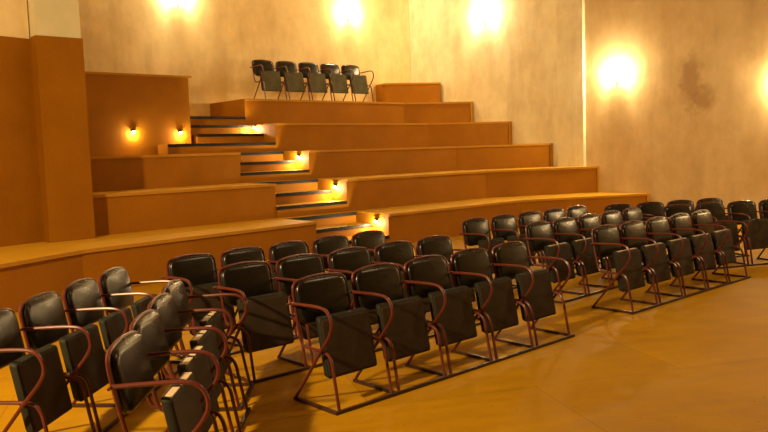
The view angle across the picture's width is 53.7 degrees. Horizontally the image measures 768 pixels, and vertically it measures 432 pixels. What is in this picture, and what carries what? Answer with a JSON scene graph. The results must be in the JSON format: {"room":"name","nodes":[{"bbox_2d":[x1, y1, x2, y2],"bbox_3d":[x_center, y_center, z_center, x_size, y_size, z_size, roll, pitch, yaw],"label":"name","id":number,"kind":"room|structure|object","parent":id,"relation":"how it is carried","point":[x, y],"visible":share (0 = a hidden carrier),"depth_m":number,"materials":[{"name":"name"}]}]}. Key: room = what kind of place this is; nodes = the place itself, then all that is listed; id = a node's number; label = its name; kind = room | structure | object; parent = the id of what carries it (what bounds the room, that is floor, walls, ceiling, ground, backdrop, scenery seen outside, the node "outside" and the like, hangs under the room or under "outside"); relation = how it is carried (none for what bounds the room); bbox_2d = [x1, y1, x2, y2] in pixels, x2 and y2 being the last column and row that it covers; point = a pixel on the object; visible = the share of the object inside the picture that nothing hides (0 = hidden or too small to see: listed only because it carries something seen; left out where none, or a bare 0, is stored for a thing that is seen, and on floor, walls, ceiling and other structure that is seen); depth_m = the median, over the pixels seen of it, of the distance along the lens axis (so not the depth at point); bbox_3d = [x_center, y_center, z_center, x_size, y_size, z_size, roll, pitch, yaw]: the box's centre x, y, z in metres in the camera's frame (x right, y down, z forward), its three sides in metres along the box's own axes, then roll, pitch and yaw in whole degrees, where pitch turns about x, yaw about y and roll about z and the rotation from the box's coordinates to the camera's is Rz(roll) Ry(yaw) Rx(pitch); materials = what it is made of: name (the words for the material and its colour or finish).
{"room":"auditorium","nodes":[
{"label":"auditorium","id":0,"kind":"room"},
{"bbox_2d":[0,0,43,246],"bbox_3d":[-6.620,-2.502,8.662,0.270,7.400,5.200,2,6,36],"label":"wall","id":1,"kind":"structure","parent":0,"point":[21,219],"depth_m":10.59,"materials":[{"name":"brown wood"}]},
{"bbox_2d":[29,35,95,242],"bbox_3d":[-4.767,-1.102,11.104,0.646,2.900,0.698,-6,6,-41],"label":"pillar","id":2,"kind":"structure","parent":1,"relation":"attached to","point":[58,69],"depth_m":10.82,"materials":[{"name":"brown wood"}]},
{"bbox_2d":[27,0,80,37],"bbox_3d":[-4.826,-2.755,10.971,0.610,7.400,0.680,-6,6,-41],"label":"wall pillar","id":3,"kind":"structure","parent":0,"point":[58,18],"depth_m":10.70,"materials":[{"name":"beige paint"}]},
{"bbox_2d":[78,0,410,103],"bbox_3d":[-3.881,-3.455,18.885,12.278,7.400,0.250,-6,6,-41],"label":"wall","id":4,"kind":"structure","parent":0,"point":[215,43],"depth_m":18.94,"materials":[{"name":"beige paint"}]},
{"bbox_2d":[174,0,184,8],"bbox_3d":[-4.797,-5.024,17.744,0.304,0.336,0.132,-6,6,-41],"label":"wall sconce","id":5,"kind":"object","parent":4,"relation":"attached to","point":[177,2],"visible":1,"depth_m":17.77,"materials":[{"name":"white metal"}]},
{"bbox_2d":[189,103,210,115],"bbox_3d":[-5.427,-2.289,17.367,3.180,0.609,0.130,-6,6,-41],"label":"baseboard","id":6,"kind":"structure","parent":4,"relation":"attached to","point":[196,109],"depth_m":18.17,"materials":[{"name":"beige paint"}]},
{"bbox_2d":[346,12,353,23],"bbox_3d":[-0.957,-5.490,21.072,0.304,0.336,0.132,-6,6,-41],"label":"wall sconce","id":7,"kind":"object","parent":4,"relation":"attached to","point":[348,18],"visible":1,"depth_m":21.09,"materials":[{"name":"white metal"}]},
{"bbox_2d":[0,225,767,431],"bbox_3d":[2.782,0.949,9.371,29.500,0.200,30.500,-2,5,0],"label":"floor","id":8,"kind":"structure","parent":0,"point":[699,362],"depth_m":5.69,"materials":[{"name":"brown wood"}]},
{"bbox_2d":[0,308,95,431],"bbox_3d":[-2.078,0.987,4.459,0.532,0.861,0.579,-1,5,5],"label":"folding chair","id":9,"kind":"object","parent":8,"relation":"on","point":[39,379],"visible":1,"depth_m":4.45,"materials":[{"name":"black leather"}]},
{"bbox_2d":[18,291,127,431],"bbox_3d":[-2.033,0.939,5.005,0.532,0.861,0.579,-1,5,5],"label":"folding chair","id":10,"kind":"object","parent":8,"relation":"on","point":[42,316],"visible":0.88,"depth_m":4.91,"materials":[{"name":"black leather"}]},
{"bbox_2d":[62,278,162,406],"bbox_3d":[-1.988,0.891,5.552,0.532,0.861,0.579,-1,5,5],"label":"folding chair","id":11,"kind":"object","parent":8,"relation":"on","point":[83,305],"visible":0.7,"depth_m":5.43,"materials":[{"name":"black leather"}]},
{"bbox_2d":[98,267,184,383],"bbox_3d":[-1.942,0.843,6.109,0.532,0.861,0.602,-1,5,5],"label":"folding chair","id":12,"kind":"object","parent":8,"relation":"on","point":[114,284],"visible":0.48,"depth_m":6.01,"materials":[{"name":"black leather"}]},
{"bbox_2d":[0,218,316,312],"bbox_3d":[-6.426,0.667,11.518,7.056,0.594,11.086,2,6,36],"label":"tier","id":13,"kind":"object","parent":8,"relation":"on","point":[31,269],"visible":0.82,"depth_m":10.41,"materials":[{"name":"brown wood"}]},
{"bbox_2d":[93,183,276,235],"bbox_3d":[-5.180,-0.212,14.233,4.080,0.628,5.250,-6,6,-41],"label":"tier","id":14,"kind":"object","parent":13,"relation":"on","point":[140,210],"visible":0.64,"depth_m":12.46,"materials":[{"name":"brown wood"}]},
{"bbox_2d":[90,152,240,191],"bbox_3d":[-5.526,-0.834,14.549,4.082,0.588,4.270,-6,6,-41],"label":"tier","id":15,"kind":"object","parent":14,"relation":"on","point":[130,172],"visible":0.54,"depth_m":13.35,"materials":[{"name":"brown wood"}]},
{"bbox_2d":[85,71,191,156],"bbox_3d":[-5.629,-1.969,15.149,3.100,1.587,1.740,-6,6,-41],"label":"wall","id":16,"kind":"structure","parent":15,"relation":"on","point":[156,107],"depth_m":14.75,"materials":[{"name":"brown wood"}]},
{"bbox_2d":[105,331,227,431],"bbox_3d":[-1.037,1.013,3.753,0.532,0.861,0.579,-2,5,-1],"label":"folding chair","id":17,"kind":"object","parent":8,"relation":"on","point":[129,371],"visible":1,"depth_m":3.63,"materials":[{"name":"black leather"}]},
{"bbox_2d":[129,309,241,431],"bbox_3d":[-1.109,0.969,4.296,0.532,0.861,0.579,-2,5,-1],"label":"folding chair","id":18,"kind":"object","parent":8,"relation":"on","point":[148,323],"visible":0.72,"depth_m":4.26,"materials":[{"name":"black leather"}]},
{"bbox_2d":[147,292,250,431],"bbox_3d":[-1.182,0.925,4.840,0.532,0.861,0.579,-2,5,-1],"label":"folding chair","id":19,"kind":"object","parent":8,"relation":"on","point":[163,303],"visible":0.7,"depth_m":4.80,"materials":[{"name":"black leather"}]},
{"bbox_2d":[161,253,245,358],"bbox_3d":[-1.587,0.781,6.709,0.579,0.861,0.532,-7,7,-44],"label":"folding chair","id":20,"kind":"object","parent":8,"relation":"on","point":[198,273],"visible":0.67,"depth_m":6.73,"materials":[{"name":"black leather"}]},
{"bbox_2d":[161,279,253,410],"bbox_3d":[-1.254,0.881,5.394,0.532,0.861,0.602,-2,5,-1],"label":"folding chair","id":21,"kind":"object","parent":8,"relation":"on","point":[175,288],"visible":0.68,"depth_m":5.38,"materials":[{"name":"black leather"}]},
{"bbox_2d":[216,246,298,346],"bbox_3d":[-1.194,0.736,7.091,0.579,0.861,0.532,-7,7,-44],"label":"folding chair","id":22,"kind":"object","parent":8,"relation":"on","point":[248,253],"visible":0.24,"depth_m":7.16,"materials":[{"name":"black leather"}]},
{"bbox_2d":[212,261,309,383],"bbox_3d":[-0.997,0.815,6.080,0.579,0.861,0.532,-6,6,-41],"label":"folding chair","id":23,"kind":"object","parent":8,"relation":"on","point":[267,323],"visible":0.94,"depth_m":6.08,"materials":[{"name":"black leather"}]},
{"bbox_2d":[266,240,308,336],"bbox_3d":[-0.801,0.691,7.474,0.579,0.861,0.532,-7,7,-44],"label":"folding chair","id":24,"kind":"object","parent":8,"relation":"on","point":[277,251],"visible":0.22,"depth_m":7.53,"materials":[{"name":"black leather"}]},
{"bbox_2d":[272,253,324,367],"bbox_3d":[-0.585,0.771,6.441,0.579,0.861,0.532,-6,6,-41],"label":"folding chair","id":25,"kind":"object","parent":8,"relation":"on","point":[289,269],"visible":0.44,"depth_m":6.45,"materials":[{"name":"black leather"}]},
{"bbox_2d":[312,235,348,268],"bbox_3d":[-0.408,0.645,7.856,0.579,0.861,0.532,-7,7,-44],"label":"folding chair","id":26,"kind":"object","parent":8,"relation":"on","point":[322,246],"visible":0.19,"depth_m":7.92,"materials":[{"name":"black leather"}]},
{"bbox_2d":[278,212,388,246],"bbox_3d":[-2.607,0.191,15.681,1.602,0.595,6.339,-6,6,-41],"label":"flight","id":27,"kind":"object","parent":8,"relation":"on","point":[340,223],"visible":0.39,"depth_m":13.95,"materials":[{"name":"brown wood"}]},
{"bbox_2d":[251,179,346,217],"bbox_3d":[-3.022,-0.438,16.073,1.602,0.629,5.150,-6,6,-41],"label":"flight","id":28,"kind":"object","parent":27,"relation":"on","point":[294,198],"visible":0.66,"depth_m":14.53,"materials":[{"name":"brown wood"}]},
{"bbox_2d":[240,151,309,182],"bbox_3d":[-3.436,-1.065,16.466,1.602,0.589,3.961,-6,6,-41],"label":"flight","id":29,"kind":"object","parent":28,"relation":"on","point":[255,166],"visible":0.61,"depth_m":15.35,"materials":[{"name":"brown wood"}]},
{"bbox_2d":[157,125,275,154],"bbox_3d":[-4.180,-1.650,16.568,2.486,0.619,2.772,-6,6,-41],"label":"flight","id":30,"kind":"object","parent":29,"relation":"on","point":[204,138],"visible":0.74,"depth_m":15.99,"materials":[{"name":"brown wood"}]},
{"bbox_2d":[190,116,245,124],"bbox_3d":[-4.304,-2.112,17.229,1.726,0.208,1.583,-6,6,-41],"label":"flight","id":31,"kind":"object","parent":30,"relation":"on","point":[194,120],"visible":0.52,"depth_m":16.74,"materials":[{"name":"brown wood"}]},
{"bbox_2d":[286,272,396,415],"bbox_3d":[-0.315,0.855,5.338,0.579,0.861,0.532,-6,7,-42],"label":"folding chair","id":32,"kind":"object","parent":8,"relation":"on","point":[345,335],"visible":1,"depth_m":5.33,"materials":[{"name":"black leather"}]},
{"bbox_2d":[324,247,381,351],"bbox_3d":[-0.172,0.727,6.802,0.579,0.861,0.532,-6,6,-41],"label":"folding chair","id":33,"kind":"object","parent":8,"relation":"on","point":[345,261],"visible":0.33,"depth_m":6.85,"materials":[{"name":"black leather"}]},
{"bbox_2d":[351,230,416,261],"bbox_3d":[-0.007,0.599,8.246,0.602,0.861,0.532,-7,7,-44],"label":"folding chair","id":34,"kind":"object","parent":8,"relation":"on","point":[369,239],"visible":0.26,"depth_m":8.32,"materials":[{"name":"black leather"}]},
{"bbox_2d":[348,263,449,394],"bbox_3d":[0.089,0.811,5.708,0.579,0.861,0.532,-6,7,-42],"label":"folding chair","id":35,"kind":"object","parent":8,"relation":"on","point":[402,324],"visible":0.95,"depth_m":5.70,"materials":[{"name":"black leather"}]},
{"bbox_2d":[371,241,434,337],"bbox_3d":[0.240,0.683,7.163,0.579,0.861,0.532,-6,6,-41],"label":"folding chair","id":36,"kind":"object","parent":8,"relation":"on","point":[398,253],"visible":0.38,"depth_m":7.22,"materials":[{"name":"black leather"}]},
{"bbox_2d":[414,235,480,326],"bbox_3d":[0.662,0.638,7.531,0.602,0.861,0.532,-6,6,-41],"label":"folding chair","id":37,"kind":"object","parent":8,"relation":"on","point":[441,245],"visible":0.34,"depth_m":7.61,"materials":[{"name":"black leather"}]},
{"bbox_2d":[401,255,495,377],"bbox_3d":[0.493,0.766,6.079,0.579,0.861,0.532,-6,7,-42],"label":"folding chair","id":38,"kind":"object","parent":8,"relation":"on","point":[427,276],"visible":0.93,"depth_m":6.07,"materials":[{"name":"black leather"}]},
{"bbox_2d":[459,218,516,290],"bbox_3d":[1.290,0.464,9.353,0.579,0.861,0.532,-6,6,-41],"label":"folding chair","id":39,"kind":"object","parent":8,"relation":"on","point":[475,231],"visible":0.62,"depth_m":9.37,"materials":[{"name":"black leather"}]},
{"bbox_2d":[448,248,536,362],"bbox_3d":[0.898,0.722,6.449,0.579,0.861,0.532,-6,7,-42],"label":"folding chair","id":40,"kind":"object","parent":8,"relation":"on","point":[470,267],"visible":0.92,"depth_m":6.43,"materials":[{"name":"black leather"}]},
{"bbox_2d":[348,192,649,242],"bbox_3d":[0.943,-0.114,17.934,6.788,0.594,7.807,-6,6,-41],"label":"tier","id":41,"kind":"object","parent":8,"relation":"on","point":[412,223],"visible":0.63,"depth_m":15.35,"materials":[{"name":"brown wood"}]},
{"bbox_2d":[318,166,599,211],"bbox_3d":[0.494,-0.746,18.375,6.788,0.628,6.500,-6,6,-41],"label":"tier","id":42,"kind":"object","parent":41,"relation":"on","point":[407,189],"visible":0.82,"depth_m":16.79,"materials":[{"name":"brown wood"}]},
{"bbox_2d":[283,143,552,178],"bbox_3d":[0.035,-1.376,18.827,6.788,0.588,5.163,-6,6,-41],"label":"tier","id":43,"kind":"object","parent":42,"relation":"on","point":[378,161],"visible":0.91,"depth_m":17.56,"materials":[{"name":"brown wood"}]},
{"bbox_2d":[252,121,511,151],"bbox_3d":[-0.416,-2.001,19.270,6.788,0.618,3.850,-6,6,-41],"label":"tier","id":44,"kind":"object","parent":43,"relation":"on","point":[287,136],"visible":0.84,"depth_m":18.35,"materials":[{"name":"brown wood"}]},
{"bbox_2d":[210,99,472,124],"bbox_3d":[-0.873,-2.638,19.720,6.788,0.613,2.519,-6,6,-41],"label":"tier","id":45,"kind":"object","parent":44,"relation":"on","point":[255,111],"visible":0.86,"depth_m":18.99,"materials":[{"name":"brown wood"}]},
{"bbox_2d":[249,59,286,99],"bbox_3d":[-2.806,-3.298,18.408,0.706,1.051,0.650,-6,6,-39],"label":"folding chair","id":46,"kind":"object","parent":45,"relation":"on","point":[270,80],"visible":1,"depth_m":18.40,"materials":[{"name":"black leather"}]},
{"bbox_2d":[274,61,309,99],"bbox_3d":[-2.288,-3.350,18.831,0.706,1.051,0.650,-6,6,-39],"label":"folding chair","id":47,"kind":"object","parent":45,"relation":"on","point":[293,80],"visible":0.94,"depth_m":18.83,"materials":[{"name":"black leather"}]},
{"bbox_2d":[297,62,332,100],"bbox_3d":[-1.769,-3.403,19.254,0.706,1.051,0.650,-6,6,-39],"label":"folding chair","id":48,"kind":"object","parent":45,"relation":"on","point":[316,81],"visible":0.97,"depth_m":19.25,"materials":[{"name":"black leather"}]},
{"bbox_2d":[320,63,353,100],"bbox_3d":[-1.251,-3.456,19.677,0.706,1.051,0.650,-6,6,-39],"label":"folding chair","id":49,"kind":"object","parent":45,"relation":"on","point":[337,81],"visible":0.95,"depth_m":19.68,"materials":[{"name":"black leather"}]},
{"bbox_2d":[341,65,373,101],"bbox_3d":[-0.722,-3.509,20.109,0.734,1.051,0.650,-6,6,-39],"label":"folding chair","id":50,"kind":"object","parent":45,"relation":"on","point":[358,82],"visible":0.96,"depth_m":20.10,"materials":[{"name":"black leather"}]},
{"bbox_2d":[376,82,440,102],"bbox_3d":[0.648,-3.489,21.856,1.492,0.633,1.325,-6,6,-37],"label":"tier","id":51,"kind":"object","parent":45,"relation":"on","point":[431,91],"visible":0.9,"depth_m":21.65,"materials":[{"name":"brown wood"}]},
{"bbox_2d":[490,214,543,285],"bbox_3d":[1.700,0.420,9.716,0.579,0.861,0.532,-6,6,-41],"label":"folding chair","id":52,"kind":"object","parent":8,"relation":"on","point":[504,226],"visible":0.59,"depth_m":9.75,"materials":[{"name":"black leather"}]},
{"bbox_2d":[490,241,574,348],"bbox_3d":[1.310,0.677,6.827,0.602,0.861,0.532,-6,7,-42],"label":"folding chair","id":53,"kind":"object","parent":8,"relation":"on","point":[509,259],"visible":0.91,"depth_m":6.82,"materials":[{"name":"black leather"}]},
{"bbox_2d":[517,211,554,268],"bbox_3d":[2.111,0.376,10.079,0.579,0.861,0.532,-6,6,-41],"label":"folding chair","id":54,"kind":"object","parent":8,"relation":"on","point":[524,218],"visible":0.28,"depth_m":10.10,"materials":[{"name":"black leather"}]},
{"bbox_2d":[524,221,588,303],"bbox_3d":[1.944,0.501,8.662,0.579,0.861,0.532,-6,7,-44],"label":"folding chair","id":55,"kind":"object","parent":8,"relation":"on","point":[539,236],"visible":0.94,"depth_m":8.64,"materials":[{"name":"black leather"}]},
{"bbox_2d":[543,208,579,274],"bbox_3d":[2.522,0.332,10.442,0.579,0.861,0.532,-6,6,-41],"label":"folding chair","id":56,"kind":"object","parent":8,"relation":"on","point":[550,215],"visible":0.2,"depth_m":10.50,"materials":[{"name":"black leather"}]},
{"bbox_2d":[552,217,613,295],"bbox_3d":[2.341,0.456,9.041,0.579,0.861,0.532,-6,7,-44],"label":"folding chair","id":57,"kind":"object","parent":8,"relation":"on","point":[565,229],"visible":0.84,"depth_m":9.02,"materials":[{"name":"black leather"}]},
{"bbox_2d":[566,205,601,268],"bbox_3d":[2.941,0.287,10.813,0.602,0.861,0.532,-6,6,-41],"label":"folding chair","id":58,"kind":"object","parent":8,"relation":"on","point":[576,211],"visible":0.23,"depth_m":10.88,"materials":[{"name":"black leather"}]},
{"bbox_2d":[578,213,617,288],"bbox_3d":[2.737,0.411,9.420,0.579,0.861,0.532,-6,7,-44],"label":"folding chair","id":59,"kind":"object","parent":8,"relation":"on","point":[586,223],"visible":0.43,"depth_m":9.40,"materials":[{"name":"black leather"}]},
{"bbox_2d":[601,210,645,279],"bbox_3d":[3.133,0.366,9.798,0.579,0.861,0.532,-6,7,-44],"label":"folding chair","id":60,"kind":"object","parent":8,"relation":"on","point":[613,217],"visible":0.3,"depth_m":9.85,"materials":[{"name":"black leather"}]},
{"bbox_2d":[604,203,643,265],"bbox_3d":[3.485,0.265,10.860,0.579,0.861,0.532,-4,5,-19],"label":"folding chair","id":61,"kind":"object","parent":8,"relation":"on","point":[620,207],"visible":0.14,"depth_m":11.01,"materials":[{"name":"black leather"}]},
{"bbox_2d":[590,224,660,313],"bbox_3d":[2.527,0.536,8.028,0.579,0.861,0.532,-6,6,-41],"label":"folding chair","id":62,"kind":"object","parent":8,"relation":"on","point":[606,242],"visible":1,"depth_m":8.01,"materials":[{"name":"black leather"}]},
{"bbox_2d":[622,207,670,274],"bbox_3d":[3.538,0.320,10.185,0.602,0.861,0.532,-6,7,-44],"label":"folding chair","id":63,"kind":"object","parent":8,"relation":"on","point":[632,213],"visible":0.2,"depth_m":10.25,"materials":[{"name":"black leather"}]},
{"bbox_2d":[619,220,685,304],"bbox_3d":[2.939,0.492,8.390,0.579,0.861,0.532,-6,6,-41],"label":"folding chair","id":64,"kind":"object","parent":8,"relation":"on","point":[632,233],"visible":0.94,"depth_m":8.38,"materials":[{"name":"black leather"}]},
{"bbox_2d":[636,201,671,263],"bbox_3d":[4.004,0.233,11.041,0.579,0.861,0.532,-4,5,-19],"label":"folding chair","id":65,"kind":"object","parent":8,"relation":"on","point":[652,208],"visible":0.23,"depth_m":11.18,"materials":[{"name":"black leather"}]},
{"bbox_2d":[645,216,708,297],"bbox_3d":[3.350,0.448,8.752,0.579,0.861,0.532,-6,6,-41],"label":"folding chair","id":66,"kind":"object","parent":8,"relation":"on","point":[657,228],"visible":0.92,"depth_m":8.74,"materials":[{"name":"black leather"}]},
{"bbox_2d":[662,204,716,270],"bbox_3d":[4.140,0.284,10.379,0.579,0.861,0.532,-3,5,-17],"label":"folding chair","id":67,"kind":"object","parent":8,"relation":"on","point":[668,211],"visible":0.17,"depth_m":10.52,"materials":[{"name":"black leather"}]},
{"bbox_2d":[667,200,715,261],"bbox_3d":[4.522,0.201,11.221,0.579,0.861,0.532,-4,5,-19],"label":"folding chair","id":68,"kind":"object","parent":8,"relation":"on","point":[686,202],"visible":0.12,"depth_m":11.40,"materials":[{"name":"black leather"}]},
{"bbox_2d":[669,213,729,290],"bbox_3d":[3.762,0.404,9.114,0.579,0.861,0.532,-6,6,-41],"label":"folding chair","id":69,"kind":"object","parent":8,"relation":"on","point":[680,223],"visible":0.91,"depth_m":9.10,"materials":[{"name":"black leather"}]},
{"bbox_2d":[691,209,750,283],"bbox_3d":[4.182,0.359,9.484,0.602,0.861,0.532,-6,6,-41],"label":"folding chair","id":70,"kind":"object","parent":8,"relation":"on","point":[722,240],"visible":0.94,"depth_m":9.47,"materials":[{"name":"black leather"}]},
{"bbox_2d":[694,198,749,256],"bbox_3d":[5.052,0.168,11.405,0.602,0.861,0.532,-4,5,-19],"label":"folding chair","id":71,"kind":"object","parent":8,"relation":"on","point":[705,200],"visible":0.12,"depth_m":11.52,"materials":[{"name":"black leather"}]},
{"bbox_2d":[695,202,750,268],"bbox_3d":[4.665,0.254,10.540,0.579,0.861,0.532,-3,5,-17],"label":"folding chair","id":72,"kind":"object","parent":8,"relation":"on","point":[717,210],"visible":0.46,"depth_m":10.53,"materials":[{"name":"black leather"}]},
{"bbox_2d":[725,200,767,265],"bbox_3d":[5.190,0.223,10.701,0.579,0.861,0.532,-3,5,-17],"label":"folding chair","id":73,"kind":"object","parent":8,"relation":"on","point":[744,211],"visible":0.91,"depth_m":10.65,"materials":[{"name":"black leather"}]},
{"bbox_2d":[756,199,767,259],"bbox_3d":[5.715,0.193,10.861,0.579,0.861,0.532,-3,5,-17],"label":"folding chair","id":74,"kind":"object","parent":8,"relation":"on","point":[763,204],"visible":0.72,"depth_m":10.96,"materials":[{"name":"black leather"}]},
{"bbox_2d":[409,0,767,218],"bbox_3d":[6.460,-3.585,16.449,0.250,7.400,17.000,-6,6,-40],"label":"wall","id":75,"kind":"structure","parent":0,"point":[686,117],"depth_m":17.23,"materials":[{"name":"beige paint"}]},
{"bbox_2d":[478,14,486,26],"bbox_3d":[2.670,-5.248,20.380,0.132,0.336,0.304,-6,6,-40],"label":"wall sconce","id":76,"kind":"object","parent":75,"relation":"attached to","point":[484,22],"visible":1,"depth_m":20.40,"materials":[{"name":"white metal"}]},
{"bbox_2d":[556,0,585,166],"bbox_3d":[4.521,-3.983,18.396,0.100,6.810,0.752,-6,6,-40],"label":"wall pillar","id":77,"kind":"structure","parent":75,"relation":"attached to","point":[570,14],"depth_m":18.40,"materials":[{"name":"paint"}]},
{"bbox_2d":[610,73,619,87],"bbox_3d":[5.345,-3.115,17.515,0.132,0.336,0.304,-6,6,-40],"label":"wall sconce","id":78,"kind":"object","parent":75,"relation":"attached to","point":[616,81],"visible":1,"depth_m":17.53,"materials":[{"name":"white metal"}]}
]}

